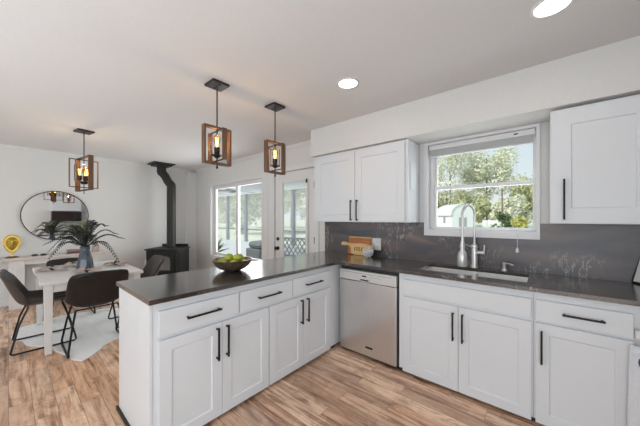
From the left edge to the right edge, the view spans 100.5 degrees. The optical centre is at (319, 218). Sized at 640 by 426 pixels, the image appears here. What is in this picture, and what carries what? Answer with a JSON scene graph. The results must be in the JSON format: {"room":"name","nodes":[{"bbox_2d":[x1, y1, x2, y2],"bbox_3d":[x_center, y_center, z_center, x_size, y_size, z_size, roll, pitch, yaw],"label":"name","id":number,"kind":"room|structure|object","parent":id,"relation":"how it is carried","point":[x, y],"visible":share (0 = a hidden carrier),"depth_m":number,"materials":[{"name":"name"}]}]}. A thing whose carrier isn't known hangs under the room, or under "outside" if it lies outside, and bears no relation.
{"room":"kitchen","nodes":[
{"label":"kitchen","id":0,"kind":"room"},
{"bbox_2d":[0,148,185,299],"bbox_3d":[-5.142,0.122,4.411,0.150,2.625,6.330,0,0,41],"label":"wall","id":1,"kind":"structure","parent":0,"point":[130,199],"depth_m":5.27,"materials":[{"name":"paint"}]},
{"bbox_2d":[0,299,8,306],"bbox_3d":[-5.086,1.375,4.350,0.015,0.120,6.010,0,0,41],"label":"baseboard","id":2,"kind":"structure","parent":1,"relation":"attached to","point":[5,302],"depth_m":4.31,"materials":[{"name":"white paint"}]},
{"bbox_2d":[20,191,88,239],"bbox_3d":[-4.720,-0.050,4.767,0.026,0.872,0.872,0,0,41],"label":"round mirror","id":3,"kind":"object","parent":1,"relation":"attached to","point":[45,215],"visible":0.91,"depth_m":4.73,"materials":[{"name":"clear glass"}]},
{"bbox_2d":[0,144,193,171],"bbox_3d":[-5.066,-1.163,4.346,0.050,0.055,6.030,0,0,41],"label":"trim","id":4,"kind":"structure","parent":1,"relation":"attached to","point":[1,145],"depth_m":4.93,"materials":[{"name":"white paint"}]},
{"bbox_2d":[186,172,196,270],"bbox_3d":[-3.164,0.087,6.535,0.100,2.435,0.229,0,0,41],"label":"trim","id":5,"kind":"structure","parent":1,"relation":"attached to","point":[191,177],"depth_m":6.49,"materials":[{"name":"white paint"}]},
{"bbox_2d":[218,183,261,189],"bbox_3d":[-3.032,-1.250,8.691,12.100,0.130,2.920,0,0,41],"label":"ceiling","id":6,"kind":"structure","parent":0,"point":[258,184],"depth_m":9.61,"materials":[{"name":"white"}]},
{"bbox_2d":[218,187,254,192],"bbox_3d":[-2.792,-1.024,8.887,1.431,0.318,1.373,0,0,41],"label":"fan","id":7,"kind":"object","parent":6,"relation":"hanging from","point":[226,189],"visible":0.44,"depth_m":8.76,"materials":[{"name":"white"}]},
{"bbox_2d":[218,180,305,255],"bbox_3d":[-2.232,0.150,9.666,12.050,2.668,0.100,0,0,41],"label":"porch","id":8,"kind":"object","parent":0,"point":[231,244],"depth_m":10.11,"materials":[{"name":"white"}]},
{"bbox_2d":[0,298,543,425],"bbox_3d":[-2.024,1.495,1.749,8.350,0.120,6.330,0,0,41],"label":"floor","id":9,"kind":"structure","parent":0,"point":[341,386],"depth_m":2.17,"materials":[{"name":"brown wood"}]},
{"bbox_2d":[0,250,105,310],"bbox_3d":[-4.642,1.032,4.589,0.360,0.805,1.450,0,0,41],"label":"console table","id":10,"kind":"object","parent":9,"relation":"on","point":[16,265],"visible":0.52,"depth_m":4.25,"materials":[{"name":"white wood"}]},
{"bbox_2d":[2,235,20,257],"bbox_3d":[-4.918,0.445,4.246,0.158,0.370,0.158,0,0,-4],"label":"sculpture","id":11,"kind":"object","parent":10,"relation":"on","point":[11,243],"visible":1,"depth_m":4.23,"materials":[{"name":"gold metal"}]},
{"bbox_2d":[91,243,99,251],"bbox_3d":[-4.248,0.544,5.035,0.124,0.170,0.124,0,0,41],"label":"ceramic jar","id":12,"kind":"object","parent":10,"relation":"on","point":[94,248],"visible":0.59,"depth_m":4.99,"materials":[{"name":"beige ceramic"}]},
{"bbox_3d":[-4.460,0.614,4.809,0.170,0.032,0.190,0,0,40],"label":"book","id":13,"kind":"object","parent":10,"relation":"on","visible":0},
{"bbox_2d":[66,249,79,251],"bbox_3d":[-4.460,0.581,4.809,0.170,0.032,0.180,0,0,41],"label":"book","id":14,"kind":"object","parent":13,"relation":"on","point":[67,250],"visible":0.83,"depth_m":4.77,"materials":[{"name":"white paper"}]},
{"bbox_2d":[11,308,118,360],"bbox_3d":[-2.975,1.429,3.589,1.746,0.010,1.340,0,0,21],"label":"cowhide rug","id":15,"kind":"object","parent":9,"relation":"on","point":[93,331],"visible":0.59,"depth_m":3.29,"materials":[{"name":"white fur"}]},
{"bbox_2d":[0,269,76,355],"bbox_3d":[-3.221,0.990,3.051,0.526,0.864,0.602,0,0,43],"label":"dining chair","id":16,"kind":"object","parent":15,"relation":"on","point":[18,291],"visible":0.72,"depth_m":2.97,"materials":[{"name":"brown leather"}]},
{"bbox_2d":[46,257,95,313],"bbox_3d":[-3.718,1.020,3.965,0.602,0.803,0.496,0,0,41],"label":"dining chair","id":17,"kind":"object","parent":15,"relation":"on","point":[62,261],"visible":0.17,"depth_m":4.06,"materials":[{"name":"black leather"}]},
{"bbox_2d":[32,260,142,355],"bbox_3d":[-3.056,1.044,3.482,1.330,0.758,0.915,0,0,41],"label":"dining table","id":18,"kind":"object","parent":15,"relation":"on","point":[49,281],"visible":0.59,"depth_m":2.99,"materials":[{"name":"white paint"}]},
{"bbox_2d":[36,265,69,270],"bbox_3d":[-3.398,0.626,3.382,0.305,0.068,0.178,0,0,-20],"label":"cloth napkin","id":19,"kind":"object","parent":18,"relation":"on","point":[52,267],"visible":1,"depth_m":3.36,"materials":[{"name":"grey fabric"}]},
{"bbox_2d":[62,261,76,265],"bbox_3d":[-3.412,0.626,3.704,0.305,0.068,0.198,0,0,20],"label":"cloth napkin","id":20,"kind":"object","parent":18,"relation":"on","point":[74,263],"visible":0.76,"depth_m":3.67,"materials":[{"name":"grey fabric"}]},
{"bbox_2d":[76,246,93,268],"bbox_3d":[-3.088,0.517,3.498,0.170,0.293,0.170,0,0,-27],"label":"glass vase","id":21,"kind":"object","parent":18,"relation":"on","point":[85,259],"visible":0.84,"depth_m":3.45,"materials":[{"name":"glass"}]},
{"bbox_2d":[44,220,124,262],"bbox_3d":[-3.091,0.298,3.485,0.974,0.557,0.539,0,0,-2],"label":"arrangement","id":22,"kind":"object","parent":21,"relation":"in","point":[86,232],"visible":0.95,"depth_m":3.48,"materials":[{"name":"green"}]},
{"bbox_2d":[70,267,101,272],"bbox_3d":[-2.844,0.626,3.245,0.285,0.068,0.158,0,0,-35],"label":"cloth napkin","id":23,"kind":"object","parent":18,"relation":"on","point":[85,269],"visible":1,"depth_m":3.22,"materials":[{"name":"grey fabric"}]},
{"bbox_2d":[103,260,128,265],"bbox_3d":[-2.870,0.625,3.753,0.324,0.069,0.178,0,0,15],"label":"cloth napkin","id":24,"kind":"object","parent":18,"relation":"on","point":[115,262],"visible":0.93,"depth_m":3.73,"materials":[{"name":"grey fabric"}]},
{"bbox_2d":[61,269,128,358],"bbox_3d":[-2.526,0.990,2.999,0.602,0.864,0.526,0,0,41],"label":"dining chair","id":25,"kind":"object","parent":15,"relation":"on","point":[97,288],"visible":0.87,"depth_m":2.82,"materials":[{"name":"black leather"}]},
{"bbox_2d":[108,255,164,327],"bbox_3d":[-2.596,0.990,3.797,0.496,0.864,0.602,0,0,41],"label":"dining chair","id":26,"kind":"object","parent":15,"relation":"on","point":[152,267],"visible":0.44,"depth_m":3.99,"materials":[{"name":"brown leather"}]},
{"bbox_2d":[144,244,189,275],"bbox_3d":[-3.275,1.005,5.717,0.680,0.860,0.631,0,0,-1],"label":"wood stove","id":27,"kind":"object","parent":9,"relation":"on","point":[176,260],"visible":0.62,"depth_m":5.50,"materials":[{"name":"black metal"}]},
{"bbox_2d":[147,161,175,247],"bbox_3d":[-3.432,-0.277,5.795,0.473,1.822,0.440,0,0,41],"label":"pipe","id":28,"kind":"object","parent":27,"relation":"on","point":[161,166],"visible":1,"depth_m":5.72,"materials":[{"name":"black metal"}]},
{"bbox_2d":[116,264,341,425],"bbox_3d":[-0.452,0.971,2.710,0.733,0.928,2.485,0,0,41],"label":"base cabinet","id":29,"kind":"object","parent":9,"relation":"on","point":[189,361],"visible":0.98,"depth_m":1.92,"materials":[{"name":"white paint"}]},
{"bbox_2d":[116,251,639,306],"bbox_3d":[0.725,0.491,1.709,3.813,0.030,2.490,0,0,41],"label":"countertop","id":30,"kind":"structure","parent":29,"relation":"on","point":[153,290],"depth_m":2.07,"materials":[{"name":"black stone"}]},
{"bbox_2d":[212,256,251,271],"bbox_3d":[-0.801,0.423,2.434,0.356,0.104,0.356,0,0,41],"label":"fruit bowl","id":31,"kind":"object","parent":30,"relation":"on","point":[225,266],"visible":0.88,"depth_m":2.31,"materials":[{"name":"brown metal"}]},
{"bbox_2d":[224,253,232,261],"bbox_3d":[-0.830,0.365,2.446,0.092,0.086,0.093,0,0,-35],"label":"apple","id":32,"kind":"object","parent":31,"relation":"in","point":[228,257],"visible":0.81,"depth_m":2.41,"materials":[{"name":"green food"}]},
{"bbox_2d":[233,253,242,260],"bbox_3d":[-0.747,0.358,2.427,0.092,0.085,0.094,0,0,-25],"label":"apple","id":33,"kind":"object","parent":31,"relation":"in","point":[239,257],"visible":0.76,"depth_m":2.39,"materials":[{"name":"green food"}]},
{"bbox_2d":[341,241,373,255],"bbox_3d":[0.478,0.392,3.455,0.490,0.162,0.043,0,0,41],"label":"serving board","id":34,"kind":"object","parent":30,"relation":"on","point":[356,248],"visible":0.8,"depth_m":3.44,"materials":[{"name":"brown wood"}]},
{"bbox_2d":[348,236,371,253],"bbox_3d":[0.513,0.357,3.472,0.335,0.233,0.055,0,0,41],"label":"cutting board","id":35,"kind":"object","parent":30,"relation":"on","point":[352,239],"visible":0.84,"depth_m":3.49,"materials":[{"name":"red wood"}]},
{"bbox_2d":[362,246,373,256],"bbox_3d":[0.583,0.409,3.230,0.136,0.136,0.136,0,0,41],"label":"paper flower","id":36,"kind":"object","parent":30,"relation":"on","point":[368,253],"visible":1,"depth_m":3.21,"materials":[{"name":"white paper"}]},
{"bbox_2d":[457,203,484,267],"bbox_3d":[1.429,0.166,2.542,0.302,0.620,0.117,0,0,-20],"label":"faucet","id":37,"kind":"object","parent":30,"relation":"on","point":[462,261],"visible":1,"depth_m":2.53,"materials":[{"name":"silver metal"}]},
{"bbox_2d":[424,266,527,281],"bbox_3d":[1.353,0.598,2.385,0.834,0.184,0.409,0,0,41],"label":"sink","id":38,"kind":"object","parent":30,"relation":"in","point":[439,269],"visible":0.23,"depth_m":2.50,"materials":[{"name":"silver metal"}]},
{"bbox_2d":[501,262,513,270],"bbox_3d":[1.698,0.439,2.405,0.051,0.075,0.124,0,0,-10],"label":"soap dispenser","id":39,"kind":"object","parent":30,"relation":"on","point":[504,264],"visible":1,"depth_m":2.42,"materials":[{"name":"silver metal"}]},
{"bbox_2d":[632,257,639,283],"bbox_3d":[2.329,0.345,1.854,0.080,0.265,0.220,0,0,9],"label":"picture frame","id":40,"kind":"object","parent":30,"relation":"on","point":[636,278],"visible":1,"depth_m":1.95,"materials":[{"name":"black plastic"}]},
{"bbox_2d":[340,265,399,368],"bbox_3d":[0.667,0.978,2.943,0.676,0.915,0.618,0,0,41],"label":"dishwasher","id":41,"kind":"object","parent":9,"relation":"on","point":[369,298],"visible":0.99,"depth_m":2.69,"materials":[{"name":"silver metal"}]},
{"bbox_2d":[399,273,533,420],"bbox_3d":[1.304,0.971,2.402,0.987,0.928,0.673,0,0,41],"label":"base cabinet","id":42,"kind":"object","parent":9,"relation":"on","point":[476,341],"visible":0.98,"depth_m":2.11,"materials":[{"name":"white paint"}]},
{"bbox_2d":[534,292,639,425],"bbox_3d":[1.975,0.971,1.829,0.773,0.928,0.673,0,0,41],"label":"base cabinet","id":43,"kind":"object","parent":9,"relation":"on","point":[581,346],"visible":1,"depth_m":1.70,"materials":[{"name":"white paint"}]},
{"bbox_2d":[635,329,639,339],"bbox_3d":[1.915,0.672,1.466,0.232,0.055,0.031,0,0,41],"label":"towel holder","id":44,"kind":"object","parent":43,"relation":"attached to","point":[637,332],"visible":1,"depth_m":1.53,"materials":[{"name":"silver metal"}]},
{"bbox_2d":[627,345,639,425],"bbox_3d":[1.884,1.035,1.463,0.261,0.600,0.022,0,0,41],"label":"hanging towel","id":45,"kind":"object","parent":44,"relation":"hanging from","point":[633,410],"visible":1,"depth_m":1.53,"materials":[{"name":"white fabric"}]},
{"bbox_2d":[0,0,639,169],"bbox_3d":[-2.024,-1.265,1.749,8.350,0.150,6.330,0,0,41],"label":"ceiling","id":46,"kind":"structure","parent":0,"point":[133,74],"depth_m":2.01,"materials":[{"name":"paint"}]},
{"bbox_2d":[69,128,97,191],"bbox_3d":[-3.216,-0.759,3.625,0.283,0.859,0.443,0,0,-29],"label":"chandelier","id":47,"kind":"object","parent":46,"relation":"hanging from","point":[77,171],"visible":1,"depth_m":3.59,"materials":[{"name":"brown wood"}]},
{"bbox_2d":[77,167,81,180],"bbox_3d":[-3.241,-0.599,3.587,0.057,0.187,0.058,0,0,40],"label":"bulb","id":48,"kind":"object","parent":47,"relation":"attached to","point":[79,177],"depth_m":3.58,"materials":[{"name":"yellow glass"}]},
{"bbox_2d":[202,78,231,168],"bbox_3d":[-0.913,-0.812,2.357,0.217,0.754,0.217,0,0,-6],"label":"pendant light","id":49,"kind":"object","parent":46,"relation":"hanging from","point":[215,84],"visible":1,"depth_m":2.34,"materials":[{"name":"brown metal"}]},
{"bbox_2d":[214,135,219,153],"bbox_3d":[-0.913,-0.649,2.357,0.058,0.187,0.056,0,0,40],"label":"bulb","id":50,"kind":"object","parent":49,"relation":"attached to","point":[216,149],"depth_m":2.34,"materials":[{"name":"yellow glass"}]},
{"bbox_2d":[264,102,285,176],"bbox_3d":[-0.476,-0.812,2.819,0.217,0.754,0.217,0,0,-6],"label":"pendant light","id":51,"kind":"object","parent":46,"relation":"hanging from","point":[273,106],"visible":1,"depth_m":2.79,"materials":[{"name":"brown metal"}]},
{"bbox_2d":[272,151,277,164],"bbox_3d":[-0.476,-0.649,2.819,0.058,0.187,0.056,0,0,40],"label":"bulb","id":52,"kind":"object","parent":51,"relation":"attached to","point":[274,160],"depth_m":2.80,"materials":[{"name":"yellow glass"}]},
{"bbox_2d":[337,77,358,88],"bbox_3d":[0.246,-1.185,2.340,0.196,0.009,0.196,0,0,41],"label":"recessed light","id":53,"kind":"object","parent":46,"relation":"in","point":[348,82],"visible":1,"depth_m":2.33,"materials":[{"name":"white plastic"}]},
{"bbox_2d":[530,0,574,18],"bbox_3d":[1.294,-1.185,1.484,0.196,0.009,0.196,0,0,41],"label":"recessed light","id":54,"kind":"object","parent":46,"relation":"in","point":[542,9],"visible":1,"depth_m":1.50,"materials":[{"name":"white plastic"}]},
{"bbox_2d":[197,121,639,301],"bbox_3d":[-0.022,0.122,4.093,8.050,2.625,0.164,0,0,41],"label":"wall","id":55,"kind":"structure","parent":0,"point":[598,251],"depth_m":2.58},
{"bbox_2d":[209,174,267,260],"bbox_3d":[-1.713,0.052,5.500,2.150,1.705,0.120,0,0,41],"label":"window","id":56,"kind":"structure","parent":55,"relation":"in","point":[264,180],"depth_m":5.47,"materials":[{"name":"white paint"}]},
{"bbox_2d":[194,140,310,172],"bbox_3d":[-1.524,-1.163,5.253,4.260,0.055,0.050,0,0,41],"label":"trim","id":57,"kind":"structure","parent":55,"relation":"attached to","point":[306,143],"depth_m":4.92,"materials":[{"name":"white paint"}]},
{"bbox_2d":[268,161,318,258],"bbox_3d":[-0.468,0.285,4.371,1.190,2.300,0.120,0,0,41],"label":"door","id":58,"kind":"structure","parent":55,"relation":"in","point":[312,228],"depth_m":4.52,"materials":[{"name":"white paint"}]},
{"bbox_2d":[314,139,418,222],"bbox_3d":[0.503,-0.391,3.291,1.310,0.872,0.372,0,0,41],"label":"upper cabinet","id":59,"kind":"object","parent":55,"relation":"attached to","point":[372,183],"visible":1,"depth_m":3.06,"materials":[{"name":"white paint"}]},
{"bbox_2d":[410,161,415,189],"bbox_3d":[1.002,-0.455,2.859,0.009,0.300,0.160,0,0,41],"label":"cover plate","id":60,"kind":"object","parent":59,"relation":"attached to","point":[412,164],"visible":1,"depth_m":2.83,"materials":[{"name":"white paint"}]},
{"bbox_2d":[371,238,380,249],"bbox_3d":[0.705,0.325,3.357,0.137,0.150,0.010,0,0,41],"label":"wall outlet","id":61,"kind":"object","parent":55,"relation":"attached to","point":[376,242],"visible":0.88,"depth_m":3.35,"materials":[{"name":"white plastic"}]},
{"bbox_2d":[424,123,539,239],"bbox_3d":[1.585,-0.322,2.696,0.999,1.022,0.142,0,0,41],"label":"window","id":62,"kind":"structure","parent":55,"relation":"in","point":[506,233],"depth_m":2.63,"materials":[{"name":"white plastic"}]},
{"bbox_2d":[429,128,534,252],"bbox_3d":[1.556,-0.243,2.654,0.916,1.116,0.092,0,0,41],"label":"window blind","id":63,"kind":"object","parent":62,"relation":"attached to","point":[523,137],"visible":1,"depth_m":2.60,"materials":[{"name":"white fabric"}]},
{"bbox_2d":[550,94,639,224],"bbox_3d":[2.110,-0.390,1.918,0.682,0.861,0.372,0,0,41],"label":"upper cabinet","id":64,"kind":"object","parent":55,"relation":"attached to","point":[595,147],"visible":1,"depth_m":1.87,"materials":[{"name":"white paint"}]},
{"bbox_2d":[311,35,639,157],"bbox_3d":[1.434,-1.012,2.518,3.790,0.355,0.368,0,0,41],"label":"wall","id":65,"kind":"structure","parent":0,"point":[527,96],"depth_m":2.25,"materials":[{"name":"paint"}]},
{"bbox_3d":[-3.064,1.610,8.653,12.100,0.250,2.820,0,0,40],"label":"floor","id":66,"kind":"structure","parent":0,"visible":0},
{"bbox_2d":[218,237,228,251],"bbox_3d":[-3.146,1.021,7.937,0.839,0.929,1.169,0,0,-22],"label":"plant","id":67,"kind":"object","parent":66,"relation":"on","point":[220,240],"visible":0.16,"depth_m":7.90,"materials":[{"name":"green plant"}]},
{"bbox_2d":[246,240,261,259],"bbox_3d":[-1.684,1.080,7.883,0.900,0.810,0.600,0,0,41],"label":"outdoor sofa","id":68,"kind":"object","parent":66,"relation":"on","point":[255,251],"visible":0.29,"depth_m":7.69,"materials":[{"name":"grey fabric"}]},
{"bbox_2d":[284,237,305,256],"bbox_3d":[-0.596,1.000,6.786,1.715,0.970,0.540,0,0,31],"label":"lattice fence","id":69,"kind":"object","parent":66,"relation":"on","point":[285,238],"visible":0.31,"depth_m":7.12,"materials":[{"name":"grey wood"}]},
{"label":"outside","id":70,"kind":"structure","parent":0,"visible":0},
{"bbox_2d":[218,220,532,246],"bbox_3d":[41.067,1.845,78.878,280.000,0.180,166.700,0,0,40],"label":"ground","id":71,"kind":"structure","parent":70,"point":[253,235],"depth_m":38.26,"materials":[{"name":"green plant"}]},
{"bbox_2d":[218,193,261,233],"bbox_3d":[-8.868,-3.148,29.380,6.789,9.841,7.379,0,0,20],"label":"tree","id":72,"kind":"object","parent":71,"relation":"on","point":[253,199],"visible":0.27,"depth_m":28.39,"materials":[{"name":"green plant"}]},
{"bbox_2d":[252,189,303,219],"bbox_3d":[-6.740,-3.960,38.382,10.240,11.462,9.950,0,0,41],"label":"tree","id":73,"kind":"object","parent":71,"relation":"on","point":[287,196],"visible":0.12,"depth_m":36.74,"materials":[{"name":"green plant"}]},
{"bbox_2d":[284,189,305,227],"bbox_3d":[-5.299,-3.649,49.308,13.027,10.837,11.269,0,0,41],"label":"tree","id":74,"kind":"object","parent":71,"relation":"on","point":[303,190],"visible":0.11,"depth_m":47.97,"materials":[{"name":"green plant"}]},
{"bbox_2d":[298,193,305,215],"bbox_3d":[1.021,-3.729,34.736,9.269,11.000,9.992,0,0,-1],"label":"tree","id":75,"kind":"object","parent":71,"relation":"on","point":[302,199],"visible":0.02,"depth_m":31.48,"materials":[{"name":"green plant"}]},
{"bbox_2d":[437,191,461,209],"bbox_3d":[30.870,-2.660,66.298,10.508,8.864,9.527,0,0,-25],"label":"tree","id":76,"kind":"object","parent":71,"relation":"on","point":[443,203],"visible":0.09,"depth_m":62.31,"materials":[{"name":"green plant"}]},
{"bbox_2d":[437,204,472,228],"bbox_3d":[22.028,-0.259,43.653,3.978,4.028,5.060,0,0,-2],"label":"garden shed","id":77,"kind":"object","parent":71,"relation":"on","point":[447,215],"visible":0.71,"depth_m":41.31,"materials":[{"name":"white"}]},
{"bbox_2d":[437,152,487,206],"bbox_3d":[27.773,-7.351,55.781,12.553,18.239,13.963,0,0,-6],"label":"tree","id":78,"kind":"object","parent":71,"relation":"on","point":[452,158],"visible":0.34,"depth_m":53.57,"materials":[{"name":"green plant"}]},
{"bbox_2d":[451,191,492,223],"bbox_3d":[27.851,-1.786,49.913,8.198,7.120,7.082,0,0,41],"label":"tree","id":79,"kind":"object","parent":71,"relation":"on","point":[481,205],"visible":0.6,"depth_m":47.77,"materials":[{"name":"green plant"}]},
{"bbox_2d":[457,146,520,219],"bbox_3d":[34.785,-7.269,54.949,11.094,18.075,11.248,0,0,41],"label":"tree","id":80,"kind":"object","parent":71,"relation":"on","point":[499,158],"visible":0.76,"depth_m":52.84,"materials":[{"name":"green plant"}]},
{"bbox_2d":[484,220,497,226],"bbox_3d":[26.011,1.005,40.609,0.075,1.500,2.168,0,0,-35],"label":"picket fence","id":81,"kind":"object","parent":71,"relation":"on","point":[485,221],"visible":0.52,"depth_m":40.70,"materials":[{"name":"white wood"}]},
{"bbox_2d":[490,211,513,227],"bbox_3d":[23.341,0.478,34.072,2.709,2.804,2.463,0,0,41],"label":"shrub","id":82,"kind":"object","parent":71,"relation":"on","point":[506,217],"visible":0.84,"depth_m":33.70,"materials":[{"name":"green plant"}]},
{"bbox_2d":[501,189,502,227],"bbox_3d":[28.691,-1.405,41.907,0.203,6.320,0.203,0,0,-27],"label":"utility pole","id":83,"kind":"object","parent":71,"relation":"on","point":[501,189],"visible":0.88,"depth_m":41.89,"materials":[{"name":"brown wood"}]},
{"bbox_2d":[487,194,532,224],"bbox_3d":[32.649,-1.205,45.914,5.696,5.961,7.126,0,0,-13],"label":"tree","id":84,"kind":"object","parent":71,"relation":"on","point":[509,205],"visible":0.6,"depth_m":43.88,"materials":[{"name":"green plant"}]},
{"bbox_2d":[509,214,527,227],"bbox_3d":[22.646,0.610,30.359,2.054,2.164,2.064,0,0,41],"label":"shrub","id":85,"kind":"object","parent":71,"relation":"on","point":[522,221],"visible":0.77,"depth_m":30.11,"materials":[{"name":"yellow plant"}]},
{"bbox_2d":[508,173,532,214],"bbox_3d":[39.323,-3.252,48.053,7.990,10.047,8.208,0,0,-8],"label":"tree","id":86,"kind":"object","parent":71,"relation":"on","point":[526,190],"visible":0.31,"depth_m":48.12,"materials":[{"name":"green plant"}]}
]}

